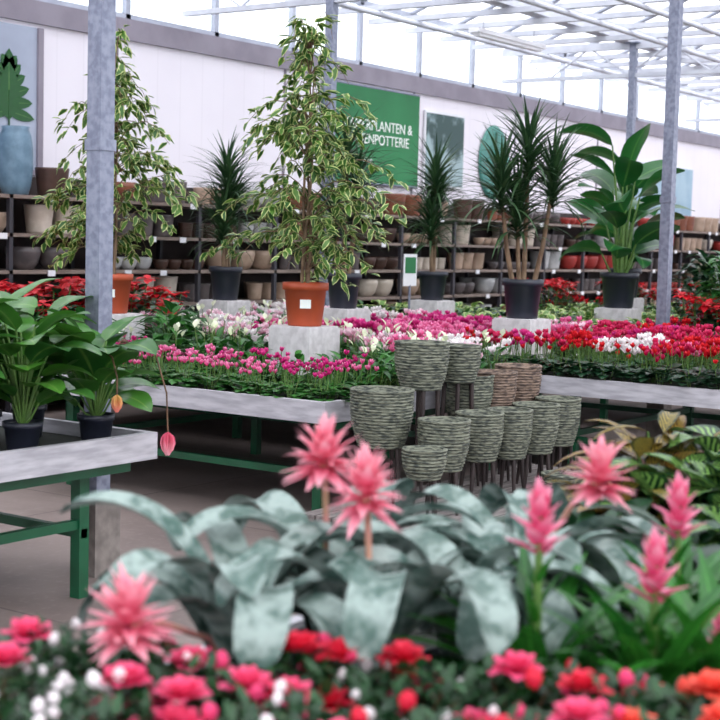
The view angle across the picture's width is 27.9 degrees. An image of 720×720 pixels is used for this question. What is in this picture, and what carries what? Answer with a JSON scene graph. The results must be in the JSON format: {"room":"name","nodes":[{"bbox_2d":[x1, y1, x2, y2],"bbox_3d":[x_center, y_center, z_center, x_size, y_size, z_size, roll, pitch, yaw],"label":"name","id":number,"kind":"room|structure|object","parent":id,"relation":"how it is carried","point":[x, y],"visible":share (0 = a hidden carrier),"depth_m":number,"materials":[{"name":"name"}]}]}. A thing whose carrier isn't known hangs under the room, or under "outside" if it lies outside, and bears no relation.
{"room":"greenhouse","nodes":[
{"label":"greenhouse","id":0,"kind":"room"},
{"bbox_2d":[0,18,719,223],"bbox_3d":[-0.470,-1.537,16.769,0.150,3.420,35.000,5,6,35],"label":"wall","id":1,"kind":"structure","parent":0,"point":[198,97],"depth_m":15.05,"materials":[{"name":"white paint"}]},
{"bbox_2d":[0,21,43,175],"bbox_3d":[-3.660,-2.245,11.929,0.050,1.310,2.760,5,6,35],"label":"poster","id":2,"kind":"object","parent":1,"relation":"in","point":[26,43],"depth_m":12.94,"materials":[{"name":"white paper"}]},
{"bbox_2d":[0,48,33,124],"bbox_3d":[-3.079,-2.350,12.726,0.005,0.760,0.591,5,6,35],"label":"leaf","id":3,"kind":"object","parent":2,"relation":"attached to","point":[12,104],"depth_m":12.75,"materials":[{"name":"green plant"}]},
{"bbox_2d":[0,0,719,147],"bbox_3d":[-0.411,-3.340,16.614,0.200,0.200,35.000,5,6,35],"label":"trim","id":4,"kind":"structure","parent":1,"relation":"attached to","point":[30,11],"depth_m":15.79,"materials":[{"name":"grey metal"}]},
{"bbox_2d":[321,78,419,188],"bbox_3d":[0.151,-2.673,17.301,0.031,1.160,2.000,5,6,35],"label":"sign","id":5,"kind":"object","parent":1,"relation":"attached to","point":[401,110],"visible":0.44,"depth_m":17.56,"materials":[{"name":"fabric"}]},
{"bbox_2d":[37,0,719,136],"bbox_3d":[-0.415,-3.828,16.567,0.060,0.780,35.030,5,6,35],"label":"window","id":6,"kind":"structure","parent":1,"relation":"in","point":[126,4],"depth_m":18.18,"materials":[{"name":"metal"}]},
{"bbox_2d":[422,110,464,189],"bbox_3d":[1.083,-2.695,18.664,0.035,0.960,0.960,5,6,35],"label":"photo poster","id":7,"kind":"object","parent":1,"relation":"attached to","point":[442,124],"visible":0.72,"depth_m":18.67,"materials":[{"name":"green paper"}]},
{"bbox_2d":[479,125,508,207],"bbox_3d":[1.831,-2.567,19.737,0.040,1.250,0.800,5,6,35],"label":"disc","id":8,"kind":"object","parent":1,"relation":"attached to","point":[486,137],"visible":0.37,"depth_m":19.57,"materials":[{"name":"green metal"}]},
{"bbox_2d":[618,160,692,215],"bbox_3d":[4.960,-2.843,24.192,0.035,0.860,2.960,5,6,35],"label":"wall panel","id":9,"kind":"object","parent":1,"relation":"attached to","point":[684,180],"visible":0.27,"depth_m":25.04,"materials":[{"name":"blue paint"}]},
{"bbox_2d":[0,393,719,697],"bbox_3d":[5.801,0.740,12.495,15.300,0.100,35.000,5,6,35],"label":"floor","id":10,"kind":"structure","parent":0,"point":[35,572],"depth_m":8.84,"materials":[{"name":"concrete"}]},
{"bbox_2d":[0,412,157,598],"bbox_3d":[-2.409,0.687,5.531,1.630,0.710,2.990,5,6,35],"label":"bench","id":11,"kind":"object","parent":10,"relation":"on","point":[60,455],"visible":0.92,"depth_m":6.09,"materials":[{"name":"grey metal"}]},
{"bbox_2d":[0,278,61,416],"bbox_3d":[-1.567,-0.001,6.133,0.642,0.726,0.642,1,5,-1],"label":"potted medinilla","id":12,"kind":"object","parent":11,"relation":"on","point":[27,302],"visible":0.24,"depth_m":6.13,"materials":[{"name":"plant"}]},
{"bbox_2d":[0,291,99,436],"bbox_3d":[-1.464,0.021,6.438,0.617,0.640,0.604,5,6,35],"label":"potted medinilla","id":13,"kind":"object","parent":11,"relation":"on","point":[60,302],"visible":0.11,"depth_m":6.46,"materials":[{"name":"plant"}]},
{"bbox_2d":[0,302,101,449],"bbox_3d":[-1.371,0.067,5.832,0.602,0.650,0.588,-1,5,-23],"label":"potted medinilla","id":14,"kind":"object","parent":11,"relation":"on","point":[27,357],"visible":0.94,"depth_m":5.80,"materials":[{"name":"plant"}]},
{"bbox_2d":[18,308,175,455],"bbox_3d":[-1.122,0.085,6.130,0.696,0.601,0.622,5,6,35],"label":"potted medinilla","id":15,"kind":"object","parent":11,"relation":"on","point":[96,423],"visible":0.86,"depth_m":6.08,"materials":[{"name":"plant"}]},
{"bbox_2d":[84,0,120,577],"bbox_3d":[-1.165,-1.113,6.519,0.200,4.200,0.200,5,6,35],"label":"steel post","id":16,"kind":"object","parent":10,"relation":"on","point":[100,144],"visible":0.52,"depth_m":6.52,"materials":[{"name":"metal"}]},
{"bbox_2d":[6,358,489,510],"bbox_3d":[-1.265,0.374,9.745,4.240,0.710,2.300,5,6,35],"label":"bench","id":17,"kind":"object","parent":10,"relation":"on","point":[214,404],"visible":0.17,"depth_m":8.12,"materials":[{"name":"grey metal"}]},
{"bbox_2d":[0,276,196,337],"bbox_3d":[-2.198,-0.353,10.813,1.635,0.551,1.699,6,7,44],"label":"bed","id":18,"kind":"object","parent":17,"relation":"on","point":[45,296],"visible":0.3,"depth_m":10.44,"materials":[{"name":"red plant"}]},
{"bbox_2d":[30,25,199,313],"bbox_3d":[-1.761,-1.351,10.345,1.174,2.024,1.012,-2,6,-34],"label":"fig","id":19,"kind":"object","parent":17,"relation":"on","point":[134,161],"visible":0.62,"depth_m":10.22,"materials":[{"name":"plant"}]},
{"bbox_2d":[0,299,399,389],"bbox_3d":[-1.259,-0.168,9.733,4.386,0.477,2.516,4,5,31],"label":"plant bed","id":20,"kind":"object","parent":17,"relation":"on","point":[160,332],"visible":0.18,"depth_m":9.41,"materials":[{"name":"green plant"}]},
{"bbox_2d":[114,335,379,401],"bbox_3d":[-0.936,0.019,8.615,2.527,0.252,0.976,5,6,35],"label":"flower bed","id":21,"kind":"object","parent":17,"relation":"on","point":[227,377],"visible":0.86,"depth_m":8.26,"materials":[{"name":"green plant"}]},
{"bbox_2d":[268,324,339,375],"bbox_3d":[-0.364,-0.049,9.427,0.330,0.350,0.330,5,6,35],"label":"concrete plinth","id":22,"kind":"object","parent":17,"relation":"on","point":[323,339],"visible":0.57,"depth_m":9.30,"materials":[{"name":"grey concrete"}]},
{"bbox_2d":[200,12,408,326],"bbox_3d":[-0.329,-1.230,9.383,1.346,2.012,1.175,0,5,-20],"label":"fig","id":23,"kind":"object","parent":17,"relation":"on","point":[305,299],"visible":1,"depth_m":9.25,"materials":[{"name":"plant"}]},
{"bbox_2d":[119,312,520,381],"bbox_3d":[-0.548,-0.103,9.602,3.219,0.386,1.938,5,6,35],"label":"bed","id":24,"kind":"object","parent":17,"relation":"on","point":[211,323],"visible":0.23,"depth_m":9.32,"materials":[{"name":"green plant"}]},
{"bbox_2d":[140,311,510,375],"bbox_3d":[-0.584,-0.127,10.126,3.669,0.309,1.008,5,6,36],"label":"bed","id":25,"kind":"object","parent":17,"relation":"on","point":[349,332],"visible":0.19,"depth_m":9.57,"materials":[{"name":"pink plant"}]},
{"bbox_2d":[319,0,338,305],"bbox_3d":[-0.303,-1.670,13.642,0.200,4.200,0.200,5,6,35],"label":"steel post","id":26,"kind":"object","parent":10,"relation":"on","point":[331,7],"visible":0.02,"depth_m":13.52,"materials":[{"name":"metal"}]},
{"bbox_2d":[20,513,698,717],"bbox_3d":[0.637,0.951,3.010,1.430,0.750,3.650,5,6,35],"label":"bench","id":27,"kind":"object","parent":10,"relation":"on","point":[296,621],"visible":0.02,"depth_m":3.11,"materials":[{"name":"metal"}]},
{"bbox_2d":[0,641,77,719],"bbox_3d":[-0.511,0.548,2.037,0.318,0.270,0.310,5,6,35],"label":"azalea","id":28,"kind":"object","parent":27,"relation":"on","point":[10,652],"visible":0.69,"depth_m":2.04,"materials":[{"name":"plant"}]},
{"bbox_2d":[0,614,127,717],"bbox_3d":[-0.474,0.529,2.208,0.300,0.283,0.288,-2,6,-38],"label":"azalea","id":29,"kind":"object","parent":27,"relation":"on","point":[24,632],"visible":0.45,"depth_m":2.18,"materials":[{"name":"plant"}]},
{"bbox_2d":[11,661,202,719],"bbox_3d":[-0.357,0.554,1.948,0.312,0.281,0.311,0,5,-16],"label":"azalea","id":30,"kind":"object","parent":27,"relation":"on","point":[117,676],"visible":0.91,"depth_m":1.94,"materials":[{"name":"plant"}]},
{"bbox_2d":[54,630,221,718],"bbox_3d":[-0.330,0.538,2.172,0.288,0.279,0.317,1,5,-9],"label":"azalea","id":31,"kind":"object","parent":27,"relation":"on","point":[180,658],"visible":0.24,"depth_m":2.14,"materials":[{"name":"plant"}]},
{"bbox_2d":[83,650,307,719],"bbox_3d":[-0.236,0.556,2.026,0.311,0.271,0.317,3,5,19],"label":"azalea","id":32,"kind":"object","parent":27,"relation":"on","point":[186,686],"visible":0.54,"depth_m":2.00,"materials":[{"name":"plant"}]},
{"bbox_2d":[58,490,395,707],"bbox_3d":[-0.203,0.448,2.395,0.567,0.429,0.684,0,5,-15],"label":"plant","id":33,"kind":"object","parent":27,"relation":"on","point":[253,624],"visible":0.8,"depth_m":2.28,"materials":[{"name":"green plant"}]},
{"bbox_2d":[199,676,374,719],"bbox_3d":[-0.093,0.569,1.934,0.328,0.268,0.312,5,6,35],"label":"azalea","id":34,"kind":"object","parent":27,"relation":"on","point":[290,694],"visible":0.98,"depth_m":1.94,"materials":[{"name":"plant"}]},
{"bbox_2d":[205,630,407,719],"bbox_3d":[-0.079,0.542,2.161,0.310,0.286,0.302,0,5,-15],"label":"azalea","id":35,"kind":"object","parent":27,"relation":"on","point":[314,662],"visible":0.43,"depth_m":2.13,"materials":[{"name":"plant"}]},
{"bbox_2d":[178,412,490,688],"bbox_3d":[-0.045,0.364,2.677,0.558,0.557,0.593,1,5,-3],"label":"plant","id":36,"kind":"object","parent":27,"relation":"on","point":[278,509],"visible":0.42,"depth_m":2.58,"materials":[{"name":"green plant"}]},
{"bbox_2d":[215,440,527,705],"bbox_3d":[0.028,0.399,2.403,0.501,0.537,0.575,2,5,11],"label":"plant","id":37,"kind":"object","parent":27,"relation":"on","point":[372,599],"visible":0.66,"depth_m":2.30,"materials":[{"name":"green plant"}]},
{"bbox_2d":[305,639,512,719],"bbox_3d":[0.079,0.555,2.098,0.314,0.278,0.305,5,6,35],"label":"azalea","id":38,"kind":"object","parent":27,"relation":"on","point":[405,666],"visible":0.8,"depth_m":2.08,"materials":[{"name":"plant"}]},
{"bbox_2d":[351,690,509,719],"bbox_3d":[0.090,0.575,1.871,0.313,0.276,0.304,5,6,35],"label":"azalea","id":39,"kind":"object","parent":27,"relation":"on","point":[406,700],"visible":0.97,"depth_m":1.90,"materials":[{"name":"plant"}]},
{"bbox_2d":[312,515,621,707],"bbox_3d":[0.179,0.465,2.553,0.526,0.388,0.613,5,6,35],"label":"plant","id":40,"kind":"object","parent":27,"relation":"on","point":[470,640],"visible":0.33,"depth_m":2.44,"materials":[{"name":"green plant"}]},
{"bbox_2d":[406,650,603,719],"bbox_3d":[0.217,0.555,2.119,0.307,0.282,0.308,-2,6,-33],"label":"azalea","id":41,"kind":"object","parent":27,"relation":"on","point":[514,671],"visible":0.56,"depth_m":2.08,"materials":[{"name":"plant"}]},
{"bbox_2d":[391,435,656,613],"bbox_3d":[0.320,0.380,2.786,0.552,0.527,0.594,0,5,-12],"label":"plant","id":42,"kind":"object","parent":27,"relation":"on","point":[491,498],"visible":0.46,"depth_m":2.72,"materials":[{"name":"green plant"}]},
{"bbox_2d":[388,477,693,718],"bbox_3d":[0.282,0.433,2.330,0.500,0.494,0.586,-2,6,-37],"label":"potted guzmania","id":43,"kind":"object","parent":27,"relation":"on","point":[529,640],"visible":0.38,"depth_m":2.33,"materials":[{"name":"plant"}]},
{"bbox_2d":[503,696,627,719],"bbox_3d":[0.272,0.575,1.893,0.329,0.282,0.327,5,6,35],"label":"azalea","id":44,"kind":"object","parent":27,"relation":"on","point":[579,708],"visible":0.99,"depth_m":1.87,"materials":[{"name":"plant"}]},
{"bbox_2d":[494,498,662,618],"bbox_3d":[0.490,0.463,3.279,0.486,0.290,0.431,5,6,35],"label":"potted peperomia","id":45,"kind":"object","parent":27,"relation":"on","point":[574,517],"visible":0.02,"depth_m":3.30,"materials":[{"name":"plant"}]},
{"bbox_2d":[479,526,719,719],"bbox_3d":[0.463,0.472,2.344,0.548,0.424,0.567,5,6,35],"label":"potted guzmania","id":46,"kind":"object","parent":27,"relation":"on","point":[631,651],"visible":0.44,"depth_m":2.30,"materials":[{"name":"plant"}]},
{"bbox_2d":[541,434,712,515],"bbox_3d":[0.729,0.375,3.802,0.482,0.394,0.489,-3,7,-45],"label":"potted croton","id":47,"kind":"object","parent":27,"relation":"on","point":[640,445],"visible":0.1,"depth_m":3.81,"materials":[{"name":"plant"}]},
{"bbox_2d":[552,665,711,719],"bbox_3d":[0.390,0.567,2.035,0.325,0.281,0.310,5,6,35],"label":"azalea","id":48,"kind":"object","parent":27,"relation":"on","point":[654,697],"visible":0.73,"depth_m":2.04,"materials":[{"name":"plant"}]},
{"bbox_2d":[562,467,701,610],"bbox_3d":[0.644,0.433,3.490,0.472,0.324,0.453,5,6,35],"label":"potted croton","id":49,"kind":"object","parent":27,"relation":"on","point":[629,484],"visible":0.13,"depth_m":3.43,"materials":[{"name":"plant"}]},
{"bbox_2d":[563,547,719,705],"bbox_3d":[0.571,0.512,2.349,0.556,0.349,0.586,5,6,35],"label":"potted guzmania","id":50,"kind":"object","parent":27,"relation":"on","point":[709,638],"visible":0.31,"depth_m":2.33,"materials":[{"name":"plant"}]},
{"bbox_2d":[572,471,719,650],"bbox_3d":[0.597,0.431,2.634,0.577,0.464,0.531,5,6,35],"label":"potted guzmania","id":51,"kind":"object","parent":27,"relation":"on","point":[680,515],"visible":0.27,"depth_m":2.63,"materials":[{"name":"plant"}]},
{"bbox_2d":[572,410,719,522],"bbox_3d":[0.830,0.357,3.979,0.523,0.406,0.514,5,6,35],"label":"potted croton","id":52,"kind":"object","parent":27,"relation":"on","point":[667,420],"visible":0.12,"depth_m":4.03,"materials":[{"name":"plant"}]},
{"bbox_2d":[574,454,719,568],"bbox_3d":[0.765,0.413,3.642,0.521,0.346,0.509,5,6,35],"label":"potted calathea","id":53,"kind":"object","parent":27,"relation":"on","point":[648,480],"visible":0.22,"depth_m":3.54,"materials":[{"name":"plant"}]},
{"bbox_2d":[577,497,719,588],"bbox_3d":[0.681,0.468,3.038,0.455,0.331,0.497,5,6,35],"label":"potted peperomia","id":54,"kind":"object","parent":27,"relation":"on","point":[707,534],"visible":0.09,"depth_m":3.08,"materials":[{"name":"plant"}]},
{"bbox_2d":[611,698,702,719],"bbox_3d":[0.422,0.585,1.855,0.314,0.276,0.323,5,6,35],"label":"azalea","id":55,"kind":"object","parent":27,"relation":"on","point":[638,713],"visible":1,"depth_m":1.89,"materials":[{"name":"plant"}]},
{"bbox_2d":[635,453,719,511],"bbox_3d":[0.958,0.395,3.538,0.489,0.409,0.518,0,5,-23],"label":"potted calathea","id":56,"kind":"object","parent":27,"relation":"on","point":[704,468],"visible":0.44,"depth_m":3.58,"materials":[{"name":"plant"}]},
{"bbox_2d":[658,424,719,461],"bbox_3d":[1.012,0.377,3.946,0.538,0.382,0.594,5,6,35],"label":"potted calathea","id":57,"kind":"object","parent":27,"relation":"on","point":[710,444],"visible":0.12,"depth_m":3.86,"materials":[{"name":"plant"}]},
{"bbox_2d":[661,504,719,565],"bbox_3d":[0.859,0.452,3.196,0.489,0.346,0.499,5,6,35],"label":"potted calathea","id":58,"kind":"object","parent":27,"relation":"on","point":[709,512],"visible":0.23,"depth_m":3.27,"materials":[{"name":"plant"}]},
{"bbox_2d":[677,668,719,719],"bbox_3d":[0.539,0.570,2.019,0.324,0.284,0.311,5,6,35],"label":"azalea","id":59,"kind":"object","parent":27,"relation":"on","point":[708,681],"visible":0.93,"depth_m":2.02,"materials":[{"name":"plant"}]},
{"bbox_2d":[0,177,719,412],"bbox_3d":[0.920,-0.911,17.973,0.592,2.050,23.540,5,6,35],"label":"shelving","id":60,"kind":"object","parent":10,"relation":"on","point":[14,233],"visible":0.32,"depth_m":15.64,"materials":[{"name":"black metal"}]},
{"bbox_2d":[0,125,32,194],"bbox_3d":[-2.928,-1.690,12.317,0.300,0.580,0.300,5,6,35],"label":"vase","id":61,"kind":"object","parent":60,"relation":"on","point":[16,145],"visible":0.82,"depth_m":12.20,"materials":[{"name":"ceramic"}]},
{"bbox_2d":[13,246,70,269],"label":"pot","id":62,"kind":"object","parent":60,"relation":"on","point":[24,258],"depth_m":12.34,"materials":[{"name":"grey ceramic"}]},
{"bbox_2d":[116,256,194,269],"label":"pot","id":63,"kind":"object","parent":60,"relation":"on","point":[145,262],"depth_m":13.73,"materials":[{"name":"ceramic"}]},
{"bbox_2d":[231,250,271,269],"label":"pot","id":64,"kind":"object","parent":60,"relation":"on","point":[261,259],"depth_m":14.88,"materials":[{"name":"beige ceramic"}]},
{"bbox_2d":[244,282,270,299],"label":"pot","id":65,"kind":"object","parent":60,"relation":"on","point":[253,290],"depth_m":14.93,"materials":[{"name":"beige ceramic"}]},
{"bbox_2d":[381,193,425,216],"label":"pot","id":66,"kind":"object","parent":60,"relation":"on","point":[402,198],"depth_m":16.90,"materials":[{"name":"brown ceramic"}]},
{"bbox_2d":[305,464,587,547],"bbox_3d":[0.774,0.836,8.050,0.985,0.170,2.350,5,6,35],"label":"wooden pallet","id":67,"kind":"object","parent":10,"relation":"on","point":[314,515],"visible":0.14,"depth_m":8.02,"materials":[{"name":"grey wood"}]},
{"bbox_2d":[349,385,414,503],"bbox_3d":[0.108,0.460,7.562,0.344,0.625,0.343,5,6,35],"label":"pot","id":68,"kind":"object","parent":67,"relation":"on","point":[381,415],"visible":0.94,"depth_m":7.43,"materials":[{"name":"grey wicker"}]},
{"bbox_2d":[394,340,449,491],"bbox_3d":[0.332,0.319,8.001,0.309,0.844,0.310,5,6,35],"label":"pot","id":69,"kind":"object","parent":67,"relation":"on","point":[421,365],"visible":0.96,"depth_m":7.87,"materials":[{"name":"grey wicker"}]},
{"bbox_2d":[401,445,447,516],"bbox_3d":[0.315,0.622,7.173,0.229,0.375,0.230,5,6,35],"label":"pot","id":70,"kind":"object","parent":67,"relation":"on","point":[424,463],"visible":0.96,"depth_m":7.09,"materials":[{"name":"grey wicker"}]},
{"bbox_2d":[417,416,471,515],"bbox_3d":[0.426,0.546,7.468,0.280,0.485,0.280,5,6,35],"label":"pot","id":71,"kind":"object","parent":67,"relation":"on","point":[451,433],"visible":0.76,"depth_m":7.36,"materials":[{"name":"grey wicker"}]},
{"bbox_2d":[437,343,481,483],"bbox_3d":[0.553,0.320,8.253,0.260,0.814,0.259,5,6,35],"label":"pot","id":72,"kind":"object","parent":67,"relation":"on","point":[464,361],"visible":0.7,"depth_m":8.14,"materials":[{"name":"grey wicker"}]},
{"bbox_2d":[445,375,494,485],"bbox_3d":[0.620,0.399,8.409,0.299,0.635,0.299,1,5,-2],"label":"pot","id":73,"kind":"object","parent":67,"relation":"on","point":[483,385],"visible":0.4,"depth_m":8.28,"materials":[{"name":"grey wicker"}]},
{"bbox_2d":[455,409,504,494],"bbox_3d":[0.642,0.522,7.867,0.269,0.480,0.269,5,6,35],"label":"pot","id":74,"kind":"object","parent":67,"relation":"on","point":[487,426],"visible":0.74,"depth_m":7.77,"materials":[{"name":"grey wicker"}]},
{"bbox_2d":[477,369,517,481],"bbox_3d":[0.776,0.386,8.558,0.289,0.645,0.288,5,6,35],"label":"pot","id":75,"kind":"object","parent":67,"relation":"on","point":[504,393],"visible":0.38,"depth_m":8.43,"materials":[{"name":"brown wicker"}]},
{"bbox_2d":[487,406,532,493],"bbox_3d":[0.828,0.511,8.067,0.260,0.479,0.260,5,6,35],"label":"pot","id":76,"kind":"object","parent":67,"relation":"on","point":[518,422],"visible":0.6,"depth_m":7.97,"materials":[{"name":"grey wicker"}]},
{"bbox_2d":[494,363,541,473],"bbox_3d":[0.950,0.360,8.806,0.289,0.664,0.289,5,6,35],"label":"pot","id":77,"kind":"object","parent":67,"relation":"on","point":[529,377],"visible":0.42,"depth_m":8.67,"materials":[{"name":"brown wicker"}]},
{"bbox_2d":[512,401,560,488],"bbox_3d":[1.007,0.491,8.365,0.278,0.480,0.280,5,6,35],"label":"pot","id":78,"kind":"object","parent":67,"relation":"on","point":[546,415],"visible":0.56,"depth_m":8.26,"materials":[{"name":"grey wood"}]},
{"bbox_2d":[535,395,581,477],"bbox_3d":[1.178,0.467,8.684,0.281,0.485,0.280,5,6,35],"label":"pot","id":79,"kind":"object","parent":67,"relation":"on","point":[570,412],"visible":0.54,"depth_m":8.58,"materials":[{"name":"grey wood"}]},
{"bbox_2d":[232,350,719,465],"bbox_3d":[1.398,0.351,10.875,7.700,0.710,2.470,5,6,35],"label":"bench","id":80,"kind":"object","parent":10,"relation":"on","point":[673,393],"visible":0.14,"depth_m":9.39,"materials":[{"name":"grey metal"}]},
{"bbox_2d":[129,275,193,318],"bbox_3d":[-1.814,-0.426,11.912,1.236,0.537,0.790,5,6,35],"label":"bed","id":81,"kind":"object","parent":80,"relation":"on","point":[156,292],"visible":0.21,"depth_m":11.68,"materials":[{"name":"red plant"}]},
{"bbox_2d":[199,299,250,320],"bbox_3d":[-1.214,-0.363,13.019,0.330,0.350,0.330,5,6,35],"label":"concrete plinth","id":82,"kind":"object","parent":80,"relation":"on","point":[226,307],"visible":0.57,"depth_m":12.88,"materials":[{"name":"grey concrete"}]},
{"bbox_2d":[179,128,271,300],"bbox_3d":[-1.185,-1.317,12.934,0.923,1.567,1.054,2,5,11],"label":"dracaena","id":83,"kind":"object","parent":80,"relation":"on","point":[225,278],"visible":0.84,"depth_m":12.87,"materials":[{"name":"plant"}]},
{"bbox_2d":[323,307,370,336],"bbox_3d":[-0.146,-0.256,12.041,0.330,0.350,0.330,5,6,35],"label":"concrete plinth","id":84,"kind":"object","parent":80,"relation":"on","point":[364,313],"visible":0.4,"depth_m":11.90,"materials":[{"name":"grey concrete"}]},
{"bbox_2d":[290,103,404,308],"bbox_3d":[-0.097,-1.271,11.949,1.076,1.691,0.924,-2,6,-39],"label":"dracaena","id":85,"kind":"object","parent":80,"relation":"on","point":[338,298],"visible":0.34,"depth_m":11.91,"materials":[{"name":"plant"}]},
{"bbox_2d":[170,301,719,389],"bbox_3d":[0.892,-0.177,11.201,6.422,0.313,2.600,5,6,35],"label":"bed","id":86,"kind":"object","parent":80,"relation":"on","point":[667,352],"visible":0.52,"depth_m":10.07,"materials":[{"name":"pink plant"}]},
{"bbox_2d":[491,317,550,357],"bbox_3d":[1.235,-0.145,11.124,0.330,0.350,0.330,5,6,35],"label":"concrete plinth","id":87,"kind":"object","parent":80,"relation":"on","point":[498,324],"visible":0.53,"depth_m":10.99,"materials":[{"name":"grey concrete"}]},
{"bbox_2d":[447,91,613,318],"bbox_3d":[1.256,-1.179,11.059,1.366,1.722,1.019,0,5,-17],"label":"dracaena","id":88,"kind":"object","parent":80,"relation":"on","point":[522,295],"visible":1,"depth_m":10.97,"materials":[{"name":"plant"}]},
{"bbox_2d":[490,335,684,423],"bbox_3d":[2.659,0.182,13.357,6.900,0.710,2.350,5,6,35],"label":"bench","id":89,"kind":"object","parent":10,"relation":"on","point":[603,414],"visible":0.02,"depth_m":12.60,"materials":[{"name":"green metal"}]},
{"bbox_2d":[403,254,416,308],"bbox_3d":[0.463,-0.595,13.623,0.016,0.800,0.220,5,6,35],"label":"sign","id":90,"kind":"object","parent":89,"relation":"on","point":[410,260],"visible":0.81,"depth_m":13.61,"materials":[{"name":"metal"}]},
{"bbox_2d":[410,299,454,314],"bbox_3d":[0.703,-0.413,14.250,0.330,0.350,0.330,5,6,35],"label":"concrete plinth","id":91,"kind":"object","parent":89,"relation":"on","point":[430,306],"visible":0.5,"depth_m":14.12,"materials":[{"name":"grey concrete"}]},
{"bbox_2d":[390,132,476,300],"bbox_3d":[0.718,-1.403,14.184,0.924,1.633,1.058,2,5,6],"label":"dracaena","id":92,"kind":"object","parent":89,"relation":"on","point":[432,282],"visible":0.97,"depth_m":14.09,"materials":[{"name":"plant"}]},
{"bbox_2d":[356,300,690,339],"bbox_3d":[1.451,-0.375,14.153,3.860,0.294,2.381,5,6,35],"label":"bed","id":93,"kind":"object","parent":89,"relation":"on","point":[460,305],"visible":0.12,"depth_m":14.07,"materials":[{"name":"green plant"}]},
{"bbox_2d":[357,300,715,335],"bbox_3d":[2.447,-0.291,13.477,6.368,0.307,2.458,5,6,35],"label":"plant bed","id":94,"kind":"object","parent":89,"relation":"on","point":[502,314],"visible":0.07,"depth_m":14.42,"materials":[{"name":"green plant"}]},
{"bbox_2d":[594,307,641,336],"bbox_3d":[2.405,-0.312,13.548,0.330,0.350,0.330,5,6,35],"label":"concrete plinth","id":95,"kind":"object","parent":89,"relation":"on","point":[616,314],"visible":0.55,"depth_m":13.41,"materials":[{"name":"grey concrete"}]},
{"bbox_2d":[559,123,694,308],"bbox_3d":[2.435,-1.325,13.412,1.230,1.692,1.236,5,6,35],"label":"potted plant","id":96,"kind":"object","parent":89,"relation":"on","point":[618,286],"visible":0.91,"depth_m":13.39,"materials":[{"name":"green plant"}]},
{"bbox_2d":[671,292,719,336],"bbox_3d":[3.990,-0.308,12.383,2.776,0.528,2.465,5,6,35],"label":"bed","id":97,"kind":"object","parent":89,"relation":"on","point":[712,311],"visible":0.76,"depth_m":12.24,"materials":[{"name":"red plant"}]},
{"bbox_2d":[672,248,719,322],"bbox_3d":[3.259,-0.572,13.502,0.745,0.920,0.790,5,6,35],"label":"shrub","id":98,"kind":"object","parent":89,"relation":"on","point":[703,277],"visible":0.54,"depth_m":13.36,"materials":[{"name":"green plant"}]},
{"bbox_2d":[689,256,719,298],"bbox_3d":[3.264,-0.497,12.728,0.691,0.895,0.768,5,6,35],"label":"shrub","id":99,"kind":"object","parent":89,"relation":"on","point":[714,293],"visible":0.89,"depth_m":12.71,"materials":[{"name":"green plant"}]},
{"bbox_2d":[624,41,639,224],"bbox_3d":[3.480,-1.996,18.857,0.200,4.200,0.200,5,6,35],"label":"steel post","id":100,"kind":"object","parent":10,"relation":"on","point":[633,52],"visible":0.29,"depth_m":18.70,"materials":[{"name":"metal"}]},
{"bbox_2d":[645,0,683,436],"bbox_3d":[2.489,-1.438,11.690,0.200,4.200,0.200,5,6,35],"label":"steel post","id":101,"kind":"object","parent":10,"relation":"on","point":[675,21],"visible":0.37,"depth_m":11.65,"materials":[{"name":"metal"}]},
{"bbox_3d":[4.235,0.012,15.941,5.300,0.710,2.300,5,6,35],"label":"bench","id":102,"kind":"object","parent":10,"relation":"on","visible":0},
{"bbox_2d":[526,277,719,313],"bbox_3d":[3.767,-0.634,16.317,4.034,0.528,2.226,6,6,41],"label":"bed","id":103,"kind":"object","parent":102,"relation":"on","point":[557,289],"visible":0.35,"depth_m":16.83,"materials":[{"name":"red plant"}]},
{"bbox_2d":[574,146,685,297],"bbox_3d":[3.081,-1.550,16.377,1.282,1.692,1.308,5,6,35],"label":"potted plant","id":104,"kind":"object","parent":102,"relation":"on","point":[650,200],"visible":0.34,"depth_m":16.32,"materials":[{"name":"green plant"}]},
{"bbox_2d":[182,0,719,121],"bbox_3d":[5.908,-3.285,12.166,15.306,0.460,35.000,5,6,35],"label":"roof truss","id":105,"kind":"object","parent":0,"point":[649,40],"depth_m":17.57,"materials":[{"name":"white metal"}]},
{"bbox_2d":[361,0,719,90],"bbox_3d":[5.875,-3.996,12.127,15.392,0.735,35.029,5,6,35],"label":"roof","id":106,"kind":"structure","parent":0,"point":[604,9],"depth_m":19.13,"materials":[{"name":"white glass"}]},
{"bbox_2d":[469,16,546,51],"bbox_3d":[1.740,-3.802,16.907,0.140,0.235,1.600,5,6,35],"label":"ceiling lamp","id":107,"kind":"object","parent":106,"relation":"hanging from","point":[487,34],"visible":1,"depth_m":16.78,"materials":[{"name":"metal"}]},
{"bbox_2d":[485,0,719,65],"bbox_3d":[5.317,-3.634,12.561,10.340,0.180,35.000,5,6,35],"label":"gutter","id":108,"kind":"object","parent":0,"point":[510,3],"depth_m":17.41,"materials":[{"name":"white metal"}]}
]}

